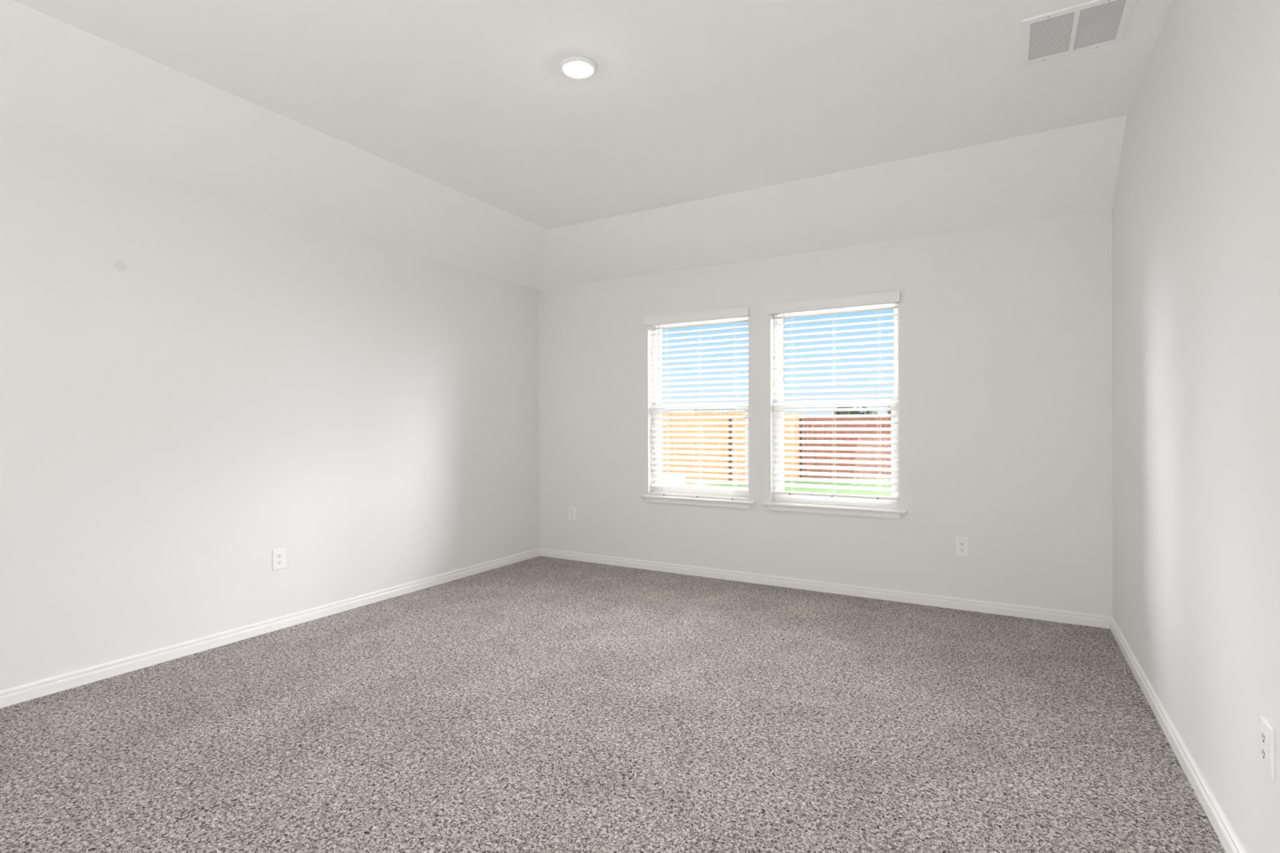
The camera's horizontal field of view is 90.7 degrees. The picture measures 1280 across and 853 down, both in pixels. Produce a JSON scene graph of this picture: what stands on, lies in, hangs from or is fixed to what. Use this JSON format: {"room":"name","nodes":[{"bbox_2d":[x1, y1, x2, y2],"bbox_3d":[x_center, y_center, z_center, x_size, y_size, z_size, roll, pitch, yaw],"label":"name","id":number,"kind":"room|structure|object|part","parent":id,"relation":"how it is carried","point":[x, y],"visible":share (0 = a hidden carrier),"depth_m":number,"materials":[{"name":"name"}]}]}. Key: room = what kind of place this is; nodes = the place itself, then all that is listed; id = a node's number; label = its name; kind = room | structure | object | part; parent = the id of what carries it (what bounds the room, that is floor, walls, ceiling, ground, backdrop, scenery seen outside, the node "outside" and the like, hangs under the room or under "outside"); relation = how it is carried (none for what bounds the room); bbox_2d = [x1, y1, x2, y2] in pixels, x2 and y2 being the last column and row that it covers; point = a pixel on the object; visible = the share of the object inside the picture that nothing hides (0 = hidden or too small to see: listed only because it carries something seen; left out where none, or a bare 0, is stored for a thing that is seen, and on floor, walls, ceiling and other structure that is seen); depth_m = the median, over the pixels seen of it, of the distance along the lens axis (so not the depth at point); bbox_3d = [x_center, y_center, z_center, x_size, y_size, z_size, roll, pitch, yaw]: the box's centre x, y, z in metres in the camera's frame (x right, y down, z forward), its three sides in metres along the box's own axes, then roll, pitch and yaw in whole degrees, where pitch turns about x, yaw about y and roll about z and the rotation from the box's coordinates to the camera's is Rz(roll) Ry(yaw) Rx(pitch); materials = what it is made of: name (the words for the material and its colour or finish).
{"room":"empty bedroom","nodes":[
{"label":"empty bedroom","id":0,"kind":"room"},
{"bbox_2d":[0,133,539,690],"bbox_3d":[-2.448,0.123,3.326,0.160,2.740,5.819,0,0,30],"label":"wall","id":1,"kind":"structure","parent":0,"point":[196,386],"depth_m":3.44,"materials":[{"name":"paint"}]},
{"bbox_2d":[0,547,539,708],"bbox_3d":[-2.370,1.158,3.284,0.014,0.071,5.819,0,0,30],"label":"baseboard","id":2,"kind":"structure","parent":1,"relation":"attached to","point":[22,693],"depth_m":3.44,"materials":[{"name":"white paint"}]},
{"bbox_2d":[271,547,285,570],"bbox_3d":[-2.123,0.781,3.718,0.008,0.123,0.079,0,0,30],"label":"wall outlet","id":3,"kind":"object","parent":1,"relation":"attached to","point":[278,556],"visible":1,"depth_m":3.71,"materials":[{"name":"white plastic"}]},
{"bbox_2d":[276,560,282,564],"bbox_3d":[-2.121,0.801,3.717,0.003,0.026,0.034,0,0,30],"label":"receptacle","id":4,"kind":"object","parent":3,"relation":"attached to","point":[278,562],"depth_m":3.72,"materials":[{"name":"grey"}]},
{"bbox_2d":[276,553,282,558],"bbox_3d":[-2.121,0.762,3.717,0.003,0.026,0.034,0,0,30],"label":"receptacle","id":5,"kind":"object","parent":3,"relation":"attached to","point":[278,555],"depth_m":3.72,"materials":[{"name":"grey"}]},
{"bbox_2d":[0,0,1173,289],"bbox_3d":[-0.569,-1.540,2.337,4.409,0.580,5.989,0,0,30],"label":"ceiling","id":6,"kind":"structure","parent":0,"point":[703,133],"depth_m":3.12,"materials":[{"name":"white paint"}]},
{"bbox_2d":[559,55,596,78],"bbox_3d":[-0.272,-1.570,2.778,0.167,0.022,0.167,0,0,30],"label":"recessed light","id":7,"kind":"object","parent":6,"relation":"in","point":[575,67],"visible":1,"depth_m":2.75,"materials":[{"name":"white plastic"}]},
{"bbox_2d":[1018,0,1136,66],"bbox_3d":[1.738,-1.581,2.530,0.370,0.010,0.363,0,0,30],"label":"ceiling vent","id":8,"kind":"object","parent":6,"relation":"in","point":[1095,24],"visible":1,"depth_m":2.52,"materials":[{"name":"white metal"}]},
{"bbox_3d":[1.668,-1.582,2.570,0.142,0.002,0.294,0,0,30],"label":"louver panel","id":9,"kind":"part","parent":8,"relation":"part of","materials":[{"name":"white metal"}]},
{"bbox_3d":[1.807,-1.583,2.490,0.142,0.002,0.294,0,0,30],"label":"louver panel","id":10,"kind":"part","parent":8,"relation":"part of","materials":[{"name":"white metal"}]},
{"bbox_2d":[0,555,1226,852],"bbox_3d":[-0.535,1.340,2.227,4.249,0.300,5.819,0,0,30],"label":"floor","id":11,"kind":"structure","parent":0,"point":[537,704],"depth_m":2.42,"materials":[{"name":"carpet"}]},
{"bbox_2d":[538,210,1112,620],"bbox_3d":[0.957,0.113,4.820,4.569,2.740,0.170,0,0,30],"label":"wall","id":12,"kind":"structure","parent":0,"point":[1005,331],"depth_m":4.19,"materials":[{"name":"white paint"}]},
{"bbox_2d":[568,506,575,520],"bbox_3d":[-0.605,0.776,5.618,0.079,0.123,0.008,0,0,30],"label":"wall outlet","id":13,"kind":"object","parent":12,"relation":"attached to","point":[571,510],"visible":1,"depth_m":5.62,"materials":[{"name":"white plastic"}]},
{"bbox_2d":[640,317,755,509],"bbox_3d":[0.477,-0.123,5.069,0.973,1.506,0.207,0,0,30],"label":"window","id":14,"kind":"structure","parent":12,"relation":"in","point":[681,500],"depth_m":5.10,"materials":[{"name":"white plastic"}]},
{"bbox_2d":[644,306,750,500],"bbox_3d":[0.454,-0.172,5.030,0.901,1.476,0.102,0,0,30],"label":"window blind","id":15,"kind":"object","parent":14,"relation":"attached to","point":[743,312],"visible":0.88,"depth_m":5.03,"materials":[{"name":"white plastic"}]},
{"bbox_3d":[0.212,-0.145,5.197,0.014,1.385,0.054,0,0,30],"label":"ladder cord","id":16,"kind":"part","parent":15,"relation":"part of","materials":[{"name":"white fabric"}]},
{"bbox_3d":[0.471,-0.146,5.048,0.014,1.385,0.054,0,0,30],"label":"ladder cord","id":17,"kind":"part","parent":15,"relation":"part of","materials":[{"name":"white fabric"}]},
{"bbox_3d":[0.468,0.556,5.051,0.859,0.019,0.052,0,0,30],"label":"rail","id":18,"kind":"part","parent":15,"relation":"part of","materials":[{"name":"white plastic"}]},
{"bbox_3d":[0.458,0.576,5.035,0.973,0.019,0.126,0,0,30],"label":"sill","id":19,"kind":"part","parent":14,"relation":"part of","materials":[{"name":"white paint"}]},
{"bbox_3d":[0.502,0.177,5.112,0.811,0.731,0.036,0,0,30],"label":"sash","id":20,"kind":"part","parent":14,"relation":"part of","materials":[{"name":"white plastic"}]},
{"bbox_3d":[0.517,-0.494,5.141,0.811,0.703,0.030,0,0,30],"label":"sash","id":21,"kind":"part","parent":14,"relation":"part of","materials":[{"name":"white plastic"}]},
{"bbox_2d":[539,547,1111,628],"bbox_3d":[0.914,1.147,4.742,4.229,0.071,0.014,0,0,30],"label":"baseboard","id":22,"kind":"structure","parent":12,"relation":"attached to","point":[1003,609],"depth_m":4.40,"materials":[{"name":"white paint"}]},
{"bbox_2d":[762,303,906,519],"bbox_3d":[1.391,-0.124,4.542,0.990,1.506,0.207,0,0,30],"label":"window","id":23,"kind":"structure","parent":12,"relation":"in","point":[838,506],"depth_m":4.52,"materials":[{"name":"white plastic"}]},
{"bbox_2d":[767,290,900,500],"bbox_3d":[1.368,-0.204,4.503,0.918,1.415,0.102,0,0,30],"label":"window blind","id":24,"kind":"object","parent":23,"relation":"attached to","point":[886,298],"visible":0.96,"depth_m":4.49,"materials":[{"name":"white plastic"}]},
{"bbox_3d":[1.119,-0.177,4.675,0.014,1.324,0.054,0,0,30],"label":"ladder cord","id":25,"kind":"part","parent":24,"relation":"part of","materials":[{"name":"white fabric"}]},
{"bbox_3d":[1.385,-0.178,4.521,0.014,1.324,0.054,0,0,30],"label":"ladder cord","id":26,"kind":"part","parent":24,"relation":"part of","materials":[{"name":"white fabric"}]},
{"bbox_3d":[1.382,0.493,4.524,0.876,0.019,0.052,0,0,30],"label":"rail","id":27,"kind":"part","parent":24,"relation":"part of","materials":[{"name":"white plastic"}]},
{"bbox_3d":[1.652,-0.178,4.367,0.014,1.324,0.054,0,0,30],"label":"ladder cord","id":28,"kind":"part","parent":24,"relation":"part of","materials":[{"name":"white fabric"}]},
{"bbox_3d":[1.373,0.575,4.508,0.990,0.019,0.126,0,0,30],"label":"sill","id":29,"kind":"part","parent":23,"relation":"part of","materials":[{"name":"white paint"}]},
{"bbox_3d":[1.416,0.175,4.585,0.828,0.731,0.036,0,0,30],"label":"sash","id":30,"kind":"part","parent":23,"relation":"part of","materials":[{"name":"white plastic"}]},
{"bbox_3d":[1.432,-0.496,4.614,0.828,0.703,0.030,0,0,30],"label":"sash","id":31,"kind":"part","parent":23,"relation":"part of","materials":[{"name":"white plastic"}]},
{"bbox_2d":[955,537,968,557],"bbox_3d":[2.077,0.778,4.073,0.079,0.123,0.008,0,0,30],"label":"wall outlet","id":32,"kind":"object","parent":12,"relation":"attached to","point":[962,544],"visible":1,"depth_m":4.07,"materials":[{"name":"white plastic"}]},
{"bbox_2d":[959,547,964,552],"bbox_3d":[2.076,0.797,4.071,0.034,0.026,0.003,0,0,30],"label":"receptacle","id":33,"kind":"object","parent":32,"relation":"attached to","point":[961,549],"depth_m":4.07,"materials":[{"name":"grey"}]},
{"bbox_2d":[959,542,964,546],"bbox_3d":[2.076,0.758,4.071,0.034,0.026,0.003,0,0,30],"label":"receptacle","id":34,"kind":"object","parent":32,"relation":"attached to","point":[961,544],"depth_m":4.07,"materials":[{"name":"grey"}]},
{"bbox_2d":[1111,0,1279,852],"bbox_3d":[1.371,-0.174,1.125,0.160,3.320,5.819,0,0,30],"label":"wall","id":35,"kind":"structure","parent":0,"point":[1196,207],"depth_m":1.95,"materials":[{"name":"white paint"}]},
{"bbox_2d":[1110,616,1246,852],"bbox_3d":[1.299,1.151,1.170,0.014,0.071,5.819,0,0,30],"label":"baseboard","id":36,"kind":"structure","parent":35,"relation":"attached to","point":[1228,837],"depth_m":2.17,"materials":[{"name":"white paint"}]},
{"bbox_2d":[1260,715,1274,781],"bbox_3d":[1.499,0.767,1.513,0.008,0.123,0.079,0,0,30],"label":"wall outlet","id":37,"kind":"object","parent":35,"relation":"attached to","point":[1267,731],"visible":1,"depth_m":1.50,"materials":[{"name":"white plastic"}]},
{"bbox_2d":[1261,746,1267,762],"bbox_3d":[1.497,0.787,1.514,0.003,0.026,0.034,0,0,30],"label":"receptacle","id":38,"kind":"object","parent":37,"relation":"attached to","point":[1264,749],"depth_m":1.51,"materials":[{"name":"grey plastic"}]},
{"bbox_2d":[1261,731,1267,746],"bbox_3d":[1.497,0.748,1.514,0.003,0.026,0.034,0,0,30],"label":"receptacle","id":39,"kind":"object","parent":37,"relation":"attached to","point":[1264,734],"depth_m":1.51,"materials":[{"name":"grey plastic"}]},
{"label":"outside","id":40,"kind":"structure","parent":0,"visible":0},
{"bbox_2d":[685,437,890,496],"bbox_3d":[22.348,1.426,38.784,90.000,0.001,80.000,0,0,30],"label":"lawn","id":41,"kind":"structure","parent":40,"point":[785,489],"depth_m":15.87,"materials":[{"name":"green plant"}]},
{"bbox_2d":[662,413,803,483],"bbox_3d":[1.027,0.572,16.075,7.906,1.875,0.158,0,0,-25],"label":"wooden fence","id":42,"kind":"object","parent":41,"relation":"on","point":[687,414],"visible":0.17,"depth_m":16.51,"materials":[{"name":"brown wood"}]},
{"bbox_3d":[2.406,0.630,16.676,0.062,1.750,0.062,0,0,30],"label":"post","id":43,"kind":"part","parent":42,"relation":"part of","materials":[{"name":"black metal"}]},
{"bbox_3d":[4.529,0.598,17.682,0.062,1.800,0.062,0,0,30],"label":"post","id":44,"kind":"part","parent":42,"relation":"part of","materials":[{"name":"black metal"}]},
{"bbox_2d":[685,408,813,426],"bbox_3d":[3.953,0.281,33.501,8.800,2.400,6.800,0,0,30],"label":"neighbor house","id":45,"kind":"structure","parent":41,"relation":"on","point":[722,409],"depth_m":33.20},
{"bbox_2d":[803,417,890,479],"bbox_3d":[8.995,0.587,16.995,8.928,1.800,0.159,0,0,10],"label":"wooden fence","id":46,"kind":"object","parent":41,"relation":"on","point":[888,419],"visible":0.05,"depth_m":17.57,"materials":[{"name":"brown wood"}]},
{"bbox_2d":[834,407,877,460],"bbox_3d":[8.730,0.158,26.519,1.927,2.638,2.010,0,0,-37],"label":"tree","id":47,"kind":"object","parent":41,"relation":"on","point":[870,412],"visible":0.09,"depth_m":26.32,"materials":[{"name":"green plant"}]},
{"bbox_3d":[8.728,-0.193,26.513,1.924,1.937,2.009,0,0,-37],"label":"crown","id":48,"kind":"part","parent":47,"relation":"part of","materials":[{"name":"green plant"}]},
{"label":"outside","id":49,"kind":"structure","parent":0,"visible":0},
{"bbox_3d":[2.074,1.517,7.101,11.500,0.200,4.831,0,0,30],"label":"patio","id":50,"kind":"object","parent":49,"visible":0},
{"bbox_2d":[662,475,685,484],"bbox_3d":[0.082,1.026,8.092,0.800,0.790,0.800,0,0,30],"label":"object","id":51,"kind":"object","parent":50,"relation":"on","point":[664,477],"visible":0.03,"depth_m":7.99,"materials":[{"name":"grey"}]}
]}

